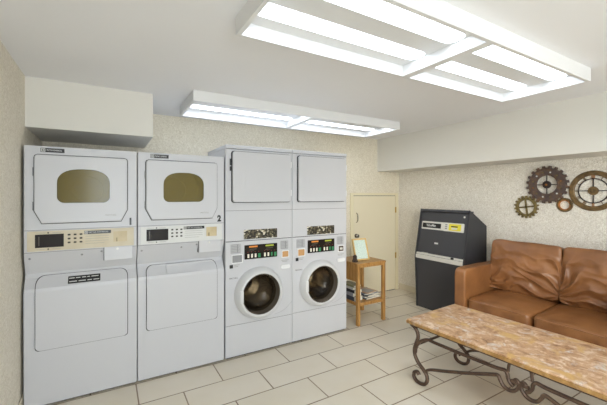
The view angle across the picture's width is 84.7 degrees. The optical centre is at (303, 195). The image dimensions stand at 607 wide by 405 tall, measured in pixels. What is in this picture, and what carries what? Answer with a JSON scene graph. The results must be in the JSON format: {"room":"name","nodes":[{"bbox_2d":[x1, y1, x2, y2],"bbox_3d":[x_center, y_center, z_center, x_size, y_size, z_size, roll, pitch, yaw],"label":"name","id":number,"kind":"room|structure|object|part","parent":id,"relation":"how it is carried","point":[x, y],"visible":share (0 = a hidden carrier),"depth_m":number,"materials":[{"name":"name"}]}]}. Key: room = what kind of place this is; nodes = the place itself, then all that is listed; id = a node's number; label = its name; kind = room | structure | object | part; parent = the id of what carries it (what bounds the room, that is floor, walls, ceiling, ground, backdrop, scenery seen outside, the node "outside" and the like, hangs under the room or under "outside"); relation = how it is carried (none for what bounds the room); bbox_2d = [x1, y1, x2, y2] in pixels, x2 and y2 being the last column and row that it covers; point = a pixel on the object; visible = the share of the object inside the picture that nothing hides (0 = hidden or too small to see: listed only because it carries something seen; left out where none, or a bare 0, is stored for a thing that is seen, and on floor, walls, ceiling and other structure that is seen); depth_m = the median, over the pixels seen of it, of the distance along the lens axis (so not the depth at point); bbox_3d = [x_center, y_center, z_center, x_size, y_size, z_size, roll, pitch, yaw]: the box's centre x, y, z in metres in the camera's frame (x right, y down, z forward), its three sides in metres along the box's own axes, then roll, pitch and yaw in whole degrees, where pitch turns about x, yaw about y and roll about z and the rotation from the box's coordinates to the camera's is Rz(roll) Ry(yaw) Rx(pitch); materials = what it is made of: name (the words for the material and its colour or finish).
{"room":"laundry","nodes":[
{"label":"laundry","id":0,"kind":"room"},
{"bbox_2d":[0,41,41,404],"bbox_3d":[-0.555,0.310,-0.181,0.100,2.360,7.650,0,0,-30],"label":"wall","id":1,"kind":"structure","parent":0,"point":[14,135],"depth_m":2.10,"materials":[{"name":"paint"}]},
{"bbox_2d":[18,392,23,404],"bbox_3d":[-0.504,1.442,-0.158,0.012,0.095,7.438,0,0,-30],"label":"baseboard","id":2,"kind":"structure","parent":1,"relation":"attached to","point":[21,402],"depth_m":2.29,"materials":[{"name":"beige tile"}]},
{"bbox_2d":[25,76,152,147],"bbox_3d":[-1.840,-0.686,2.949,0.850,0.367,0.750,0,0,-30],"label":"soffit","id":3,"kind":"object","parent":1,"relation":"attached to","point":[55,110],"depth_m":2.64,"materials":[{"name":"white paint"}]},
{"bbox_2d":[42,114,398,288],"bbox_3d":[-0.453,0.310,4.256,4.565,2.360,0.100,0,0,-30],"label":"wall","id":4,"kind":"structure","parent":0,"point":[171,134],"depth_m":4.23,"materials":[{"name":"paint"}]},
{"bbox_2d":[350,193,397,291],"bbox_3d":[1.108,0.723,5.072,0.955,1.535,0.072,0,0,-30],"label":"door","id":5,"kind":"structure","parent":4,"relation":"in","point":[373,216],"depth_m":5.11,"materials":[{"name":"beige paint"}]},
{"bbox_2d":[0,0,606,139],"bbox_3d":[1.457,-0.920,1.000,4.765,0.100,7.650,0,0,-30],"label":"ceiling","id":6,"kind":"structure","parent":0,"point":[167,50],"depth_m":2.08,"materials":[{"name":"white paint"}]},
{"bbox_2d":[180,89,399,136],"bbox_3d":[-0.038,-0.825,3.578,2.355,0.090,0.610,0,0,-30],"label":"ceiling light","id":7,"kind":"object","parent":6,"relation":"attached to","point":[198,104],"visible":1,"depth_m":3.42,"materials":[{"name":"white plastic"}]},
{"bbox_2d":[236,0,590,102],"bbox_3d":[0.813,-0.825,1.944,2.300,0.090,0.600,0,0,-30],"label":"ceiling light","id":8,"kind":"object","parent":6,"relation":"attached to","point":[438,43],"visible":1,"depth_m":1.80,"materials":[{"name":"white plastic"}]},
{"bbox_2d":[47,289,606,404],"bbox_3d":[1.457,1.540,1.000,4.765,0.100,7.650,0,0,-30],"label":"floor","id":9,"kind":"structure","parent":0,"point":[373,362],"depth_m":2.75,"materials":[{"name":"beige tile"}]},
{"bbox_2d":[23,145,136,404],"bbox_3d":[-1.824,0.569,2.806,0.700,1.842,0.824,0,0,-30],"label":"dryer","id":10,"kind":"object","parent":9,"relation":"on","point":[80,294],"visible":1,"depth_m":2.46,"materials":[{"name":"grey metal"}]},
{"bbox_3d":[-1.625,-0.049,2.459,0.572,0.483,0.020,0,0,-30],"label":"door","id":11,"kind":"part","parent":10,"relation":"part of","materials":[{"name":"white metal"}]},
{"bbox_3d":[-1.626,0.318,2.469,0.659,0.140,0.006,0,0,-30],"label":"control panel","id":12,"kind":"part","parent":10,"relation":"part of","materials":[{"name":"beige plastic"}]},
{"bbox_3d":[-1.640,0.830,2.492,0.567,0.513,0.072,0,0,-30],"label":"door","id":13,"kind":"part","parent":10,"relation":"part of","materials":[{"name":"white metal"}]},
{"bbox_3d":[-1.616,-0.073,2.454,0.342,0.262,0.005,0,0,-30],"label":"window trim","id":14,"kind":"part","parent":10,"relation":"part of","materials":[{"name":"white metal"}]},
{"bbox_3d":[-1.422,0.312,2.584,0.097,0.085,0.002,0,0,-30],"label":"coin plate","id":15,"kind":"part","parent":10,"relation":"part of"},
{"bbox_2d":[136,152,223,380],"bbox_3d":[-1.215,0.569,3.163,0.700,1.842,0.824,0,0,-30],"label":"dryer","id":16,"kind":"object","parent":9,"relation":"on","point":[180,268],"visible":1,"depth_m":2.82,"materials":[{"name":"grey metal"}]},
{"bbox_3d":[-1.017,0.318,2.826,0.659,0.140,0.006,0,0,-30],"label":"control panel","id":17,"kind":"part","parent":16,"relation":"part of","materials":[{"name":"white plastic"}]},
{"bbox_3d":[-1.016,-0.049,2.816,0.572,0.483,0.020,0,0,-30],"label":"door","id":18,"kind":"part","parent":16,"relation":"part of","materials":[{"name":"white metal"}]},
{"bbox_3d":[-1.031,0.830,2.849,0.567,0.513,0.072,0,0,-30],"label":"door","id":19,"kind":"part","parent":16,"relation":"part of","materials":[{"name":"white metal"}]},
{"bbox_3d":[-1.007,-0.073,2.811,0.342,0.262,0.005,0,0,-30],"label":"window trim","id":20,"kind":"part","parent":16,"relation":"part of","materials":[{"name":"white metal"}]},
{"bbox_3d":[-0.813,0.312,2.941,0.097,0.085,0.002,0,0,-30],"label":"coin plate","id":21,"kind":"part","parent":16,"relation":"part of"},
{"bbox_2d":[208,144,291,358],"bbox_3d":[-0.545,0.511,3.414,0.685,1.957,0.708,0,0,-30],"label":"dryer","id":22,"kind":"object","parent":9,"relation":"on","point":[257,247],"visible":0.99,"depth_m":3.16,"materials":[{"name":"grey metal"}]},
{"bbox_3d":[-0.406,0.916,3.140,0.486,0.486,0.082,0,0,-30],"label":"porthole door","id":23,"kind":"part","parent":22,"relation":"part of","materials":[{"name":"grey plastic"}]},
{"bbox_3d":[-0.387,-0.175,3.172,0.592,0.462,0.022,0,0,-30],"label":"dryer door","id":24,"kind":"part","parent":22,"relation":"part of","materials":[{"name":"white metal"}]},
{"bbox_2d":[292,150,346,341],"bbox_3d":[0.048,0.511,3.763,0.685,1.957,0.708,0,0,-30],"label":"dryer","id":25,"kind":"object","parent":9,"relation":"on","point":[319,193],"visible":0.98,"depth_m":3.50,"materials":[{"name":"white metal"}]},
{"bbox_3d":[0.188,0.916,3.489,0.486,0.486,0.082,0,0,-30],"label":"porthole door","id":26,"kind":"part","parent":25,"relation":"part of","materials":[{"name":"grey plastic"}]},
{"bbox_3d":[0.206,-0.175,3.520,0.592,0.462,0.022,0,0,-30],"label":"dryer door","id":27,"kind":"part","parent":25,"relation":"part of","materials":[{"name":"white metal"}]},
{"bbox_2d":[346,256,385,325],"bbox_3d":[0.695,1.133,4.086,0.435,0.715,0.435,0,0,-30],"label":"side table","id":28,"kind":"object","parent":9,"relation":"on","point":[354,271],"visible":0.68,"depth_m":3.94,"materials":[{"name":"brown wood"}]},
{"bbox_3d":[0.525,0.893,3.986,0.016,0.193,0.351,0,0,-30],"label":"panel","id":29,"kind":"part","parent":28,"relation":"part of","materials":[{"name":"brown wood"}]},
{"bbox_2d":[346,294,361,300],"bbox_3d":[0.576,1.202,4.013,0.128,0.050,0.250,0,0,-32],"label":"magazine","id":30,"kind":"object","parent":28,"relation":"on","point":[349,297],"visible":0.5,"depth_m":3.93,"materials":[{"name":"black paper"}]},
{"bbox_2d":[346,291,360,296],"bbox_3d":[0.576,1.157,4.013,0.120,0.040,0.230,0,0,-28],"label":"magazine","id":31,"kind":"object","parent":30,"relation":"on","point":[347,292],"visible":0.48,"depth_m":3.93,"materials":[{"name":"beige paper"}]},
{"bbox_2d":[346,288,361,292],"bbox_3d":[0.576,1.119,4.013,0.120,0.035,0.240,0,0,-33],"label":"magazine","id":32,"kind":"object","parent":31,"relation":"on","point":[347,289],"visible":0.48,"depth_m":3.94,"materials":[{"name":"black paper"}]},
{"bbox_3d":[0.576,1.087,4.013,0.111,0.028,0.220,0,0,-27],"label":"magazine","id":33,"kind":"object","parent":32,"relation":"on","visible":0},
{"bbox_2d":[346,281,360,287],"bbox_3d":[0.576,1.061,4.013,0.111,0.022,0.220,0,0,-32],"label":"magazine","id":34,"kind":"object","parent":33,"relation":"on","point":[348,283],"visible":0.7,"depth_m":3.99,"materials":[{"name":"beige paper"}]},
{"bbox_2d":[352,255,357,261],"bbox_3d":[0.606,0.733,3.912,0.068,0.084,0.072,0,0,-30],"label":"ornament","id":35,"kind":"object","parent":28,"relation":"on","point":[354,256],"visible":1,"depth_m":3.90,"materials":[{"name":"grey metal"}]},
{"bbox_3d":[0.626,1.143,3.820,0.038,0.693,0.038,0,0,-30],"label":"leg","id":36,"kind":"part","parent":28,"relation":"part of","materials":[{"name":"brown wood"}]},
{"bbox_2d":[351,238,369,260],"bbox_3d":[0.683,0.646,4.056,0.205,0.255,0.134,0,0,-26],"label":"framed notice","id":37,"kind":"object","parent":28,"relation":"on","point":[360,248],"visible":0.8,"depth_m":4.04,"materials":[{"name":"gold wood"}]},
{"bbox_3d":[0.765,1.143,4.352,0.038,0.693,0.038,0,0,-30],"label":"leg","id":38,"kind":"part","parent":28,"relation":"part of","materials":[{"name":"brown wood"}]},
{"bbox_2d":[346,296,382,305],"bbox_3d":[0.704,1.246,4.072,0.419,0.037,0.385,0,0,-30],"label":"shelf","id":39,"kind":"object","parent":28,"relation":"attached to","point":[362,302],"depth_m":3.91,"materials":[{"name":"brown wood"}]},
{"bbox_3d":[0.962,1.143,4.017,0.038,0.693,0.038,0,0,-30],"label":"leg","id":40,"kind":"part","parent":28,"relation":"part of","materials":[{"name":"brown wood"}]},
{"bbox_3d":[0.763,1.219,4.117,0.241,0.016,0.280,0,0,-34],"label":"magazine","id":41,"kind":"object","parent":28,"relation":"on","visible":0},
{"bbox_3d":[0.763,1.204,4.117,0.231,0.014,0.270,0,0,-27],"label":"magazine","id":42,"kind":"object","parent":41,"relation":"on","visible":0},
{"bbox_2d":[361,292,379,296],"bbox_3d":[0.763,1.188,4.117,0.231,0.016,0.280,0,0,-38],"label":"magazine","id":43,"kind":"object","parent":42,"relation":"on","point":[369,295],"visible":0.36,"depth_m":3.99,"materials":[{"name":"beige paper"}]},
{"bbox_3d":[0.763,1.174,4.117,0.211,0.010,0.260,0,0,-24],"label":"magazine","id":44,"kind":"object","parent":43,"relation":"on","visible":0},
{"bbox_2d":[360,287,377,293],"bbox_3d":[0.763,1.164,4.117,0.191,0.008,0.240,0,0,-42],"label":"magazine","id":45,"kind":"object","parent":44,"relation":"on","point":[364,289],"visible":0.66,"depth_m":4.09,"materials":[{"name":"beige paper"}]},
{"bbox_2d":[362,288,373,292],"bbox_3d":[0.772,1.160,4.096,0.129,0.001,0.149,0,0,-42],"label":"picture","id":46,"kind":"object","parent":45,"relation":"on","point":[364,290],"depth_m":4.09,"materials":[{"name":"grey"}]},
{"bbox_2d":[415,209,486,310],"bbox_3d":[1.887,0.831,4.322,0.458,1.318,0.725,0,0,-30],"label":"machine","id":47,"kind":"object","parent":9,"relation":"on","point":[447,240],"visible":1,"depth_m":4.20,"materials":[{"name":"black metal"}]},
{"bbox_3d":[1.710,0.831,4.628,0.454,1.318,0.018,0,0,-30],"label":"panel","id":48,"kind":"part","parent":47,"relation":"part of","materials":[{"name":"black metal"}]},
{"bbox_3d":[1.756,1.163,4.244,0.116,0.655,0.689,0,0,-30],"label":"panel","id":49,"kind":"part","parent":47,"relation":"part of","materials":[{"name":"grey metal"}]},
{"bbox_3d":[1.923,0.287,4.343,0.334,0.226,0.689,0,0,-30],"label":"panel","id":50,"kind":"part","parent":47,"relation":"part of","materials":[{"name":"grey metal"}]},
{"bbox_3d":[1.795,0.510,4.268,0.201,0.640,0.689,0,0,-30],"label":"slanted panel","id":51,"kind":"part","parent":47,"relation":"part of","materials":[{"name":"grey metal"}]},
{"bbox_3d":[2.068,0.831,4.018,0.454,1.318,0.018,0,0,-30],"label":"panel","id":52,"kind":"part","parent":47,"relation":"part of","materials":[{"name":"black metal"}]},
{"bbox_2d":[406,304,606,404],"bbox_3d":[1.566,1.240,2.194,0.670,0.501,1.650,0,0,-34],"label":"coffee table","id":53,"kind":"object","parent":9,"relation":"on","point":[578,365],"visible":1,"depth_m":2.20,"materials":[{"name":"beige stone"}]},
{"bbox_3d":[0.918,1.259,2.636,0.027,0.464,0.166,0,0,-34],"label":"leg","id":54,"kind":"part","parent":53,"relation":"part of","materials":[{"name":"brown metal"}]},
{"bbox_3d":[1.396,1.259,2.953,0.027,0.464,0.166,0,0,-34],"label":"leg","id":55,"kind":"part","parent":53,"relation":"part of","materials":[{"name":"brown metal"}]},
{"bbox_2d":[455,239,606,347],"bbox_3d":[2.325,0.980,3.108,0.872,1.019,1.444,0,0,-32],"label":"sofa","id":56,"kind":"object","parent":9,"relation":"on","point":[555,289],"visible":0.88,"depth_m":3.14,"materials":[{"name":"leather"}]},
{"bbox_3d":[1.972,1.086,3.665,0.862,0.688,0.127,0,0,-32],"label":"arm","id":57,"kind":"part","parent":56,"relation":"part of","materials":[{"name":"leather"}]},
{"bbox_2d":[469,289,560,326],"bbox_3d":[2.096,1.105,3.316,0.703,0.231,0.591,0,0,-32],"label":"seat cushion","id":58,"kind":"object","parent":56,"relation":"on","point":[522,307],"depth_m":3.18,"materials":[{"name":"leather"}]},
{"bbox_2d":[490,239,564,301],"bbox_3d":[2.287,0.743,3.441,0.246,0.535,0.662,14,-7,-31],"label":"cushion","id":59,"kind":"object","parent":56,"relation":"on","point":[532,271],"depth_m":3.33,"materials":[{"name":"leather"}]},
{"bbox_2d":[534,303,606,347],"bbox_3d":[2.410,1.105,2.811,0.703,0.229,0.591,0,0,-32],"label":"seat cushion","id":60,"kind":"object","parent":56,"relation":"on","point":[579,322],"depth_m":2.73,"materials":[{"name":"leather"}]},
{"bbox_2d":[559,247,606,313],"bbox_3d":[2.623,0.745,2.902,0.244,0.532,0.604,14,-7,-31],"label":"cushion","id":61,"kind":"object","parent":56,"relation":"on","point":[582,271],"depth_m":2.95,"materials":[{"name":"leather"}]},
{"bbox_2d":[399,156,606,286],"bbox_3d":[3.469,0.310,2.180,0.100,2.360,7.650,0,0,-30],"label":"wall","id":62,"kind":"structure","parent":0,"point":[491,192],"depth_m":3.93,"materials":[{"name":"paint"}]},
{"bbox_2d":[399,283,415,293],"bbox_3d":[3.424,1.442,2.147,0.012,0.095,7.438,0,0,-30],"label":"baseboard","id":63,"kind":"structure","parent":62,"relation":"attached to","point":[408,288],"depth_m":5.20,"materials":[{"name":"beige tile"}]},
{"bbox_2d":[377,92,606,172],"bbox_3d":[3.225,-0.623,2.037,0.465,0.494,7.450,0,0,-30],"label":"soffit","id":64,"kind":"object","parent":62,"relation":"attached to","point":[574,128],"depth_m":3.48,"materials":[{"name":"white paint"}]},
{"bbox_2d":[514,196,538,217],"bbox_3d":[2.494,0.122,3.726,0.020,0.252,0.250,0,0,-30],"label":"gear","id":65,"kind":"object","parent":62,"relation":"attached to","point":[525,198],"visible":1,"depth_m":3.72,"materials":[{"name":"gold metal"}]},
{"bbox_2d":[526,166,568,202],"bbox_3d":[2.586,-0.120,3.537,0.052,0.398,0.398,0,0,-30],"label":"gear","id":66,"kind":"object","parent":62,"relation":"attached to","point":[558,175],"visible":1,"depth_m":3.52,"materials":[{"name":"brown metal"}]},
{"bbox_2d":[556,198,572,211],"bbox_3d":[2.676,0.092,3.414,0.021,0.144,0.144,0,0,-30],"label":"ring","id":67,"kind":"object","parent":62,"relation":"attached to","point":[559,201],"visible":1,"depth_m":3.40,"materials":[{"name":"brown metal"}]},
{"bbox_2d":[569,170,606,210],"bbox_3d":[2.792,-0.050,3.212,0.026,0.392,0.392,0,0,-30],"label":"wheel","id":68,"kind":"object","parent":62,"relation":"attached to","point":[593,190],"visible":1,"depth_m":3.24,"materials":[{"name":"brown metal"}]}
]}

